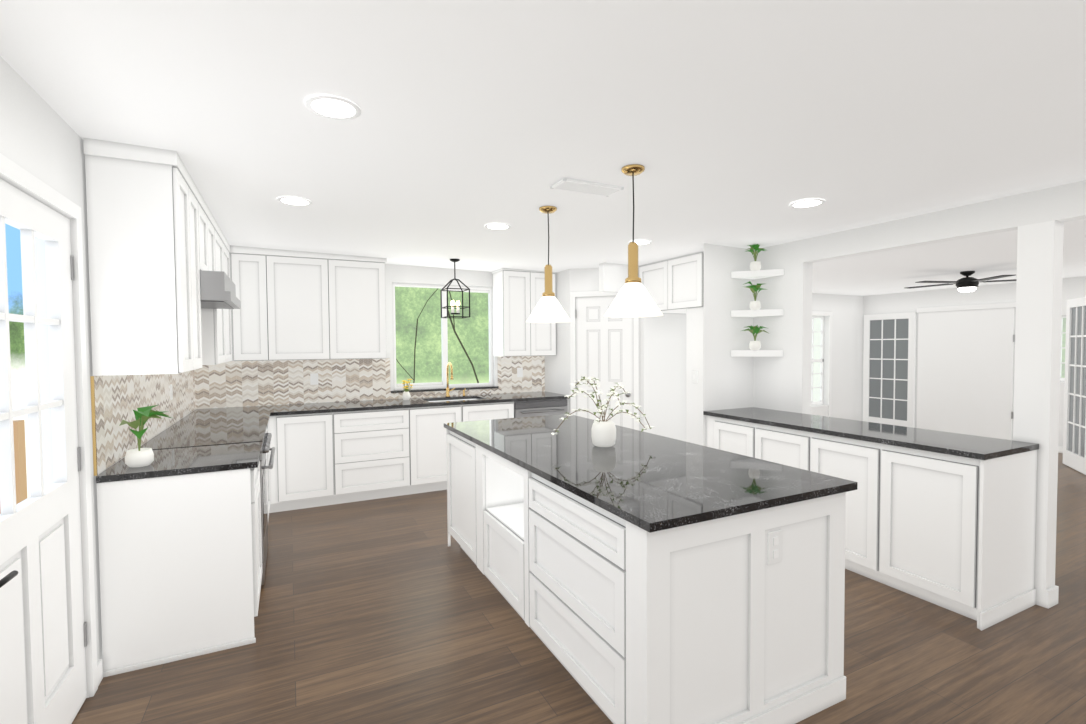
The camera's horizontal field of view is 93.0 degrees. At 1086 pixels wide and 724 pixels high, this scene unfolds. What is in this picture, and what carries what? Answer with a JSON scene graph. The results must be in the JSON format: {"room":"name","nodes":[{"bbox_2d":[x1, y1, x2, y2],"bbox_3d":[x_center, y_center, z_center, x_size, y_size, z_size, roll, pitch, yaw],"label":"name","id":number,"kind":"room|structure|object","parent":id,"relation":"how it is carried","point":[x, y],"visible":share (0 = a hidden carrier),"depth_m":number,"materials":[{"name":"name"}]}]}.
{"room":"kitchen","nodes":[
{"label":"kitchen","id":0,"kind":"room"},
{"bbox_2d":[0,56,193,697],"bbox_3d":[-1.585,0.254,1.288,0.120,2.420,8.100,-1,2,-26],"label":"wall","id":1,"kind":"structure","parent":0,"point":[41,139],"depth_m":2.11,"materials":[{"name":"paint"}]},
{"bbox_2d":[0,153,97,723],"bbox_3d":[-1.748,0.402,1.769,0.095,2.096,1.032,-1,2,-26],"label":"entry door","id":2,"kind":"structure","parent":1,"relation":"in","point":[47,634],"depth_m":1.89,"materials":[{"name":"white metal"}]},
{"bbox_2d":[83,138,202,197],"bbox_3d":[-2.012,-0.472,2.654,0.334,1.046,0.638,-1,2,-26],"label":"crown molding","id":3,"kind":"structure","parent":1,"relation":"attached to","point":[104,147],"depth_m":2.34,"materials":[{"name":"grey wood"}]},
{"bbox_2d":[90,369,197,475],"bbox_3d":[-2.640,0.038,3.560,0.013,0.879,2.790,-1,2,-26],"label":"backsplash","id":4,"kind":"structure","parent":1,"relation":"attached to","point":[116,400],"depth_m":2.84,"materials":[{"name":"beige tile"}]},
{"bbox_2d":[84,150,206,375],"bbox_3d":[-2.011,-0.438,2.653,0.334,0.978,0.641,-1,2,-26],"label":"upper cabinet","id":5,"kind":"object","parent":1,"relation":"attached to","point":[157,241],"depth_m":2.38,"materials":[{"name":"grey wood"}]},
{"bbox_2d":[203,206,218,270],"bbox_3d":[-2.322,-0.745,3.267,0.334,0.400,0.744,-1,2,-26],"label":"upper cabinet","id":6,"kind":"object","parent":1,"relation":"attached to","point":[210,231],"depth_m":3.50,"materials":[{"name":"grey wood"}]},
{"bbox_2d":[203,199,218,364],"bbox_3d":[-2.320,-0.490,3.275,0.334,1.046,0.747,-1,2,-26],"label":"upper cabinet","id":7,"kind":"object","parent":1,"relation":"attached to","point":[210,316],"depth_m":3.68,"materials":[{"name":"grey wood"}]},
{"bbox_2d":[200,270,240,308],"bbox_3d":[-2.252,-0.455,3.309,0.485,0.177,0.744,-1,2,-26],"label":"range hood","id":8,"kind":"object","parent":7,"relation":"attached to","point":[217,289],"visible":0.42,"depth_m":3.06,"materials":[{"name":"silver metal"}]},
{"bbox_2d":[215,220,234,363],"bbox_3d":[-2.719,-0.512,4.082,0.334,1.046,1.054,-1,2,-26],"label":"upper cabinet","id":9,"kind":"object","parent":1,"relation":"attached to","point":[226,319],"depth_m":4.33,"materials":[{"name":"grey wood"}]},
{"bbox_2d":[195,264,863,420],"bbox_3d":[1.224,0.048,7.125,10.335,2.420,0.120,-1,2,-26],"label":"wall","id":10,"kind":"structure","parent":0,"point":[847,355],"depth_m":8.95,"materials":[{"name":"paint"}]},
{"bbox_2d":[231,245,270,360],"bbox_3d":[-2.757,-0.537,4.871,0.277,1.046,0.338,-1,2,-26],"label":"upper cabinet","id":11,"kind":"object","parent":10,"relation":"attached to","point":[248,264],"depth_m":4.73,"materials":[{"name":"grey wood"}]},
{"bbox_2d":[267,248,330,359],"bbox_3d":[-2.395,-0.545,5.050,0.530,1.046,0.338,-1,2,-26],"label":"upper cabinet","id":12,"kind":"object","parent":10,"relation":"attached to","point":[298,282],"depth_m":4.91,"materials":[{"name":"grey wood"}]},
{"bbox_2d":[331,254,386,358],"bbox_3d":[-1.919,-0.556,5.285,0.532,1.046,0.338,-1,2,-26],"label":"upper cabinet","id":13,"kind":"object","parent":10,"relation":"attached to","point":[358,302],"depth_m":5.14,"materials":[{"name":"grey wood"}]},
{"bbox_2d":[198,356,544,408],"bbox_3d":[-1.625,0.180,5.645,3.672,0.449,0.013,-1,2,-26],"label":"backsplash","id":14,"kind":"structure","parent":10,"relation":"attached to","point":[273,382],"depth_m":5.30,"materials":[{"name":"beige tile"}]},
{"bbox_2d":[390,282,498,392],"bbox_3d":[-1.125,-0.281,5.924,1.255,1.212,0.123,-1,2,-26],"label":"kitchen window","id":15,"kind":"structure","parent":10,"relation":"in","point":[429,386],"depth_m":5.94,"materials":[{"name":"white plastic"}]},
{"bbox_2d":[491,268,556,356],"bbox_3d":[-0.220,-0.595,6.125,0.668,1.046,0.338,-1,2,-26],"label":"upper cabinet","id":16,"kind":"object","parent":10,"relation":"attached to","point":[516,292],"depth_m":5.95,"materials":[{"name":"grey wood"}]},
{"bbox_2d":[0,0,1085,295],"bbox_3d":[3.011,-1.080,3.458,10.335,0.198,8.220,-1,2,-26],"label":"ceiling","id":17,"kind":"structure","parent":0,"point":[736,122],"depth_m":2.02,"materials":[{"name":"paint"}]},
{"bbox_2d":[277,197,311,205],"bbox_3d":[-1.544,-0.998,3.209,0.195,0.003,0.195,-2,2,-32],"label":"recessed light","id":18,"kind":"object","parent":17,"relation":"in","point":[296,201],"depth_m":3.21,"materials":[{"name":"paint"}]},
{"bbox_2d":[305,96,360,119],"bbox_3d":[-0.795,-0.963,1.958,0.195,0.003,0.195,1,2,40],"label":"recessed light","id":19,"kind":"object","parent":17,"relation":"in","point":[333,107],"depth_m":1.95,"materials":[{"name":"paint"}]},
{"bbox_2d":[440,259,469,317],"bbox_3d":[-0.901,-0.752,5.281,0.242,0.595,0.244,-1,2,-26],"label":"pendant lantern","id":20,"kind":"object","parent":17,"relation":"hanging from","point":[457,308],"visible":1,"depth_m":5.27,"materials":[{"name":"black metal"}]},
{"bbox_2d":[485,223,510,229],"bbox_3d":[-0.334,-1.005,3.831,0.195,0.003,0.195,-2,2,-35],"label":"recessed light","id":21,"kind":"object","parent":17,"relation":"in","point":[497,226],"depth_m":3.82,"materials":[{"name":"paint"}]},
{"bbox_2d":[526,206,571,322],"bbox_3d":[0.035,-0.627,3.345,0.300,0.735,0.300,-1,2,-26],"label":"pendant light","id":22,"kind":"object","parent":17,"relation":"hanging from","point":[548,308],"visible":1,"depth_m":3.29,"materials":[{"name":"white glass"}]},
{"bbox_2d":[550,178,623,196],"bbox_3d":[0.247,-0.974,2.885,0.380,0.011,0.160,-1,2,-26],"label":"ceiling vent","id":23,"kind":"object","parent":17,"relation":"in","point":[578,186],"visible":1,"depth_m":2.87,"materials":[{"name":"metal"}]},
{"bbox_2d":[604,164,662,317],"bbox_3d":[0.455,-0.603,2.601,0.300,0.740,0.300,-1,2,-26],"label":"pendant light","id":24,"kind":"object","parent":17,"relation":"hanging from","point":[633,298],"visible":1,"depth_m":2.55,"materials":[{"name":"white glass"}]},
{"bbox_2d":[628,240,651,244],"bbox_3d":[0.821,-1.009,4.359,0.195,0.003,0.195,0,2,25],"label":"recessed light","id":25,"kind":"object","parent":17,"relation":"in","point":[643,242],"depth_m":4.35,"materials":[{"name":"paint"}]},
{"bbox_2d":[789,199,824,207],"bbox_3d":[1.625,-0.974,3.176,0.195,0.003,0.195,0,2,25],"label":"recessed light","id":26,"kind":"object","parent":17,"relation":"in","point":[811,202],"depth_m":3.17,"materials":[{"name":"paint"}]},
{"bbox_2d":[905,271,1016,291],"bbox_3d":[5.052,-0.960,6.200,1.295,0.244,1.246,-1,2,-26],"label":"ceiling fan","id":27,"kind":"object","parent":17,"relation":"hanging from","point":[967,283],"visible":0.96,"depth_m":6.10,"materials":[{"name":"black metal"}]},
{"bbox_2d":[72,453,1085,723],"bbox_3d":[3.029,1.410,3.537,10.335,0.100,8.220,-1,2,-26],"label":"floor","id":28,"kind":"structure","parent":0,"point":[388,611],"depth_m":2.50,"materials":[{"name":"brown wood"}]},
{"bbox_2d":[96,454,262,676],"bbox_3d":[-1.866,0.975,2.746,0.616,0.889,0.628,-1,2,-26],"label":"base cabinet","id":29,"kind":"object","parent":28,"relation":"on","point":[180,547],"depth_m":2.46,"materials":[{"name":"white wood"}]},
{"bbox_2d":[96,442,262,477],"bbox_3d":[-1.861,0.515,2.737,0.636,0.031,0.627,-1,2,-26],"label":"countertop","id":30,"kind":"structure","parent":29,"relation":"on","point":[172,460],"depth_m":2.63,"materials":[{"name":"black stone"}]},
{"bbox_2d":[119,405,170,466],"bbox_3d":[-1.934,0.364,2.529,0.194,0.283,0.287,-1,2,-26],"label":"potted plant","id":31,"kind":"object","parent":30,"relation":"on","point":[139,456],"visible":1,"depth_m":2.49,"materials":[{"name":"green plant"}]},
{"bbox_2d":[141,424,274,584],"bbox_3d":[-2.143,0.930,3.385,0.684,0.902,0.762,-1,2,-26],"label":"range","id":32,"kind":"object","parent":28,"relation":"on","point":[204,437],"visible":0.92,"depth_m":3.31,"materials":[{"name":"silver metal"}]},
{"bbox_2d":[160,426,271,518],"bbox_3d":[-2.506,0.939,4.039,0.616,0.889,0.714,-1,2,-26],"label":"base cabinet","id":33,"kind":"object","parent":28,"relation":"on","point":[269,471],"depth_m":4.45,"materials":[{"name":"white wood"}]},
{"bbox_2d":[276,426,335,511],"bbox_3d":[-2.296,0.907,4.982,0.468,0.889,0.636,-1,2,-26],"label":"base cabinet","id":34,"kind":"object","parent":28,"relation":"on","point":[305,455],"depth_m":4.71,"materials":[{"name":"white wood"}]},
{"bbox_2d":[336,418,411,503],"bbox_3d":[-1.773,0.895,5.241,0.699,0.889,0.636,-1,2,-26],"label":"base cabinet","id":35,"kind":"object","parent":28,"relation":"on","point":[374,459],"depth_m":4.97,"materials":[{"name":"white wood"}]},
{"bbox_2d":[164,391,569,430],"bbox_3d":[-1.300,0.439,5.012,3.660,0.031,1.427,-1,2,-26],"label":"countertop","id":36,"kind":"structure","parent":35,"relation":"on","point":[388,410],"depth_m":5.01,"materials":[{"name":"black stone"}]},
{"bbox_2d":[402,379,412,399],"bbox_3d":[-1.457,0.295,5.540,0.147,0.223,0.159,-1,2,-26],"label":"potted plant","id":37,"kind":"object","parent":36,"relation":"on","point":[406,395],"depth_m":5.52,"materials":[{"name":"yellow plant"}]},
{"bbox_2d":[445,362,465,397],"bbox_3d":[-0.965,0.198,5.808,0.234,0.396,0.213,-1,2,-26],"label":"faucet","id":38,"kind":"object","parent":36,"relation":"on","point":[447,389],"depth_m":5.83,"materials":[{"name":"gold metal"}]},
{"bbox_2d":[412,414,463,493],"bbox_3d":[-1.219,0.883,5.515,0.539,0.889,0.636,-1,2,-26],"label":"base cabinet","id":39,"kind":"object","parent":28,"relation":"on","point":[429,449],"depth_m":5.22,"materials":[{"name":"white wood"}]},
{"bbox_2d":[464,414,515,421],"bbox_3d":[-0.716,0.871,5.763,0.582,0.889,0.636,-1,2,-26],"label":"base cabinet","id":40,"kind":"object","parent":28,"relation":"on","point":[467,417],"depth_m":5.47,"materials":[{"name":"white wood"}]},
{"bbox_2d":[516,410,568,417],"bbox_3d":[-0.137,0.859,6.049,0.674,0.887,0.637,-1,2,-26],"label":"base cabinet","id":41,"kind":"object","parent":28,"relation":"on","point":[519,413],"depth_m":5.71,"materials":[{"name":"white wood"}]},
{"bbox_2d":[494,394,567,480],"bbox_3d":[-0.139,0.860,6.022,0.647,0.887,0.683,-1,2,-26],"label":"dishwasher","id":42,"kind":"object","parent":41,"relation":"in","point":[557,405],"depth_m":5.75,"materials":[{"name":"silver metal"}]},
{"bbox_2d":[444,426,852,723],"bbox_3d":[0.277,0.952,2.992,1.035,0.889,2.403,-1,2,-26],"label":"kitchen island","id":43,"kind":"object","parent":28,"relation":"on","point":[633,576],"depth_m":1.99,"materials":[{"name":"white wood"}]},
{"bbox_2d":[444,414,857,533],"bbox_3d":[0.279,0.492,2.989,1.066,0.031,2.446,-1,2,-26],"label":"island countertop","id":44,"kind":"structure","parent":43,"relation":"on","point":[658,482],"depth_m":2.31,"materials":[{"name":"black stone"}]},
{"bbox_2d":[551,376,654,446],"bbox_3d":[0.353,0.274,2.925,0.652,0.405,0.409,-1,2,-26],"label":"vase","id":45,"kind":"object","parent":44,"relation":"on","point":[603,433],"visible":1,"depth_m":2.89,"materials":[{"name":"white ceramic"}]},
{"bbox_2d":[706,415,750,456],"bbox_3d":[1.766,0.898,4.342,0.590,0.889,0.525,-1,2,-26],"label":"base cabinet","id":46,"kind":"object","parent":28,"relation":"on","point":[722,433],"depth_m":4.20,"materials":[{"name":"grey wood"}]},
{"bbox_2d":[751,419,806,468],"bbox_3d":[1.987,0.911,3.897,0.590,0.889,0.470,-1,2,-26],"label":"base cabinet","id":47,"kind":"object","parent":28,"relation":"on","point":[771,442],"depth_m":3.78,"materials":[{"name":"grey wood"}]},
{"bbox_2d":[803,431,874,578],"bbox_3d":[2.195,0.923,3.476,0.590,0.889,0.470,-1,2,-26],"label":"base cabinet","id":48,"kind":"object","parent":28,"relation":"on","point":[847,457],"depth_m":3.29,"materials":[{"name":"grey wood"}]},
{"bbox_2d":[871,439,1038,630],"bbox_3d":[2.417,0.936,3.027,0.590,0.889,0.531,-1,2,-26],"label":"base cabinet","id":49,"kind":"object","parent":28,"relation":"on","point":[946,520],"depth_m":2.84,"materials":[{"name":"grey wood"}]},
{"bbox_2d":[703,407,1038,458],"bbox_3d":[2.087,0.457,3.668,0.594,0.031,1.995,-1,2,-26],"label":"countertop","id":50,"kind":"structure","parent":49,"relation":"on","point":[886,433],"depth_m":3.30,"materials":[{"name":"black stone"}]},
{"bbox_2d":[1013,220,1063,608],"bbox_3d":[2.837,0.299,2.964,0.125,2.160,0.184,-1,2,-26],"label":"post","id":51,"kind":"object","parent":28,"relation":"on","point":[1038,327],"visible":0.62,"depth_m":2.90,"materials":[{"name":"white paint"}]},
{"bbox_2d":[545,251,703,445],"bbox_3d":[1.182,0.090,5.828,1.520,2.420,2.170,-1,2,-26],"label":"wall","id":52,"kind":"structure","parent":0,"point":[670,361],"depth_m":5.68,"materials":[{"name":"paint"}]},
{"bbox_2d":[570,291,638,429],"bbox_3d":[0.681,0.258,5.752,0.556,2.095,0.556,-1,2,-26],"label":"pantry door","id":53,"kind":"structure","parent":52,"relation":"in","point":[607,351],"depth_m":5.76,"materials":[{"name":"white wood"}]},
{"bbox_2d":[639,252,703,313],"bbox_3d":[1.530,-0.778,5.300,0.629,0.502,0.954,-1,2,-26],"label":"upper cabinet","id":54,"kind":"object","parent":52,"relation":"attached to","point":[674,286],"visible":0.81,"depth_m":5.07,"materials":[{"name":"white wood"}]},
{"bbox_2d":[703,239,812,445],"bbox_3d":[1.747,0.129,4.473,0.710,2.420,0.760,-1,2,-26],"label":"wall","id":55,"kind":"structure","parent":0,"point":[783,383],"depth_m":4.47,"materials":[{"name":"paint"}]},
{"bbox_2d":[731,269,783,356],"bbox_3d":[1.851,-0.420,4.463,0.279,0.745,0.317,-1,2,-26],"label":"corner shelves","id":56,"kind":"object","parent":55,"relation":"attached to","point":[756,274],"visible":0.97,"depth_m":4.47,"materials":[{"name":"white wood"}]},
{"bbox_2d":[745,244,764,270],"bbox_3d":[1.830,-0.907,4.456,0.184,0.229,0.191,-1,2,-26],"label":"potted plant","id":57,"kind":"object","parent":56,"relation":"on","point":[755,265],"visible":0.94,"depth_m":4.45,"materials":[{"name":"green plant"}]},
{"bbox_2d":[745,281,764,309],"bbox_3d":[1.822,-0.577,4.457,0.184,0.248,0.210,-1,2,-26],"label":"potted plant","id":58,"kind":"object","parent":56,"relation":"on","point":[755,305],"visible":0.98,"depth_m":4.46,"materials":[{"name":"green plant"}]},
{"bbox_2d":[742,325,769,349],"bbox_3d":[1.823,-0.212,4.464,0.180,0.218,0.211,-1,2,-26],"label":"potted plant","id":59,"kind":"object","parent":56,"relation":"on","point":[754,344],"visible":1,"depth_m":4.46,"materials":[{"name":"white ceramic"}]},
{"bbox_2d":[803,180,1085,262],"bbox_3d":[3.295,-0.883,1.969,0.113,0.260,5.050,-1,2,-26],"label":"header","id":60,"kind":"object","parent":55,"relation":"attached to","point":[1064,203],"visible":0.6,"depth_m":3.24,"materials":[{"name":"paint"}]},
{"bbox_2d":[862,276,1085,445],"bbox_3d":[7.590,0.046,5.773,0.120,2.420,7.950,-1,2,-26],"label":"wall","id":61,"kind":"structure","parent":0,"point":[1072,288],"depth_m":7.93,"materials":[{"name":"paint"}]},
{"bbox_2d":[811,297,1085,474],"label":"doors","id":62,"kind":"structure","parent":61,"relation":"in","point":[965,374],"depth_m":7.99,"materials":[{"name":"white wood"}]},
{"bbox_2d":[1058,446,1062,452],"bbox_3d":[7.746,1.223,5.364,0.013,0.090,7.080,-1,2,-26],"label":"baseboard","id":63,"kind":"structure","parent":61,"relation":"attached to","point":[1060,448],"depth_m":6.94,"materials":[{"name":"white wood"}]},
{"label":"outside","id":64,"kind":"structure","parent":0,"visible":0},
{"bbox_2d":[0,223,29,513],"bbox_3d":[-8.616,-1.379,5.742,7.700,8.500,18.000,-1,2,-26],"label":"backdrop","id":65,"kind":"structure","parent":64,"point":[17,353],"depth_m":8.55,"materials":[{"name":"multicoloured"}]},
{"bbox_2d":[395,287,488,383],"bbox_3d":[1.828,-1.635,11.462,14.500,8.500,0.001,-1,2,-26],"label":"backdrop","id":66,"kind":"structure","parent":64,"point":[472,331],"depth_m":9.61,"materials":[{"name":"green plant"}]},
{"bbox_2d":[813,318,1065,400],"bbox_3d":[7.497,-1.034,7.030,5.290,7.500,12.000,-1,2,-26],"label":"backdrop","id":67,"kind":"structure","parent":64,"point":[816,355],"depth_m":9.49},
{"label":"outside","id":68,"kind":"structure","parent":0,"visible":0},
{"bbox_2d":[396,288,478,382],"bbox_3d":[-1.988,-1.860,9.283,2.966,6.550,0.128,-1,2,-26],"label":"garden","id":69,"kind":"object","parent":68,"point":[453,327],"visible":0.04,"depth_m":9.40,"materials":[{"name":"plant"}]}
]}

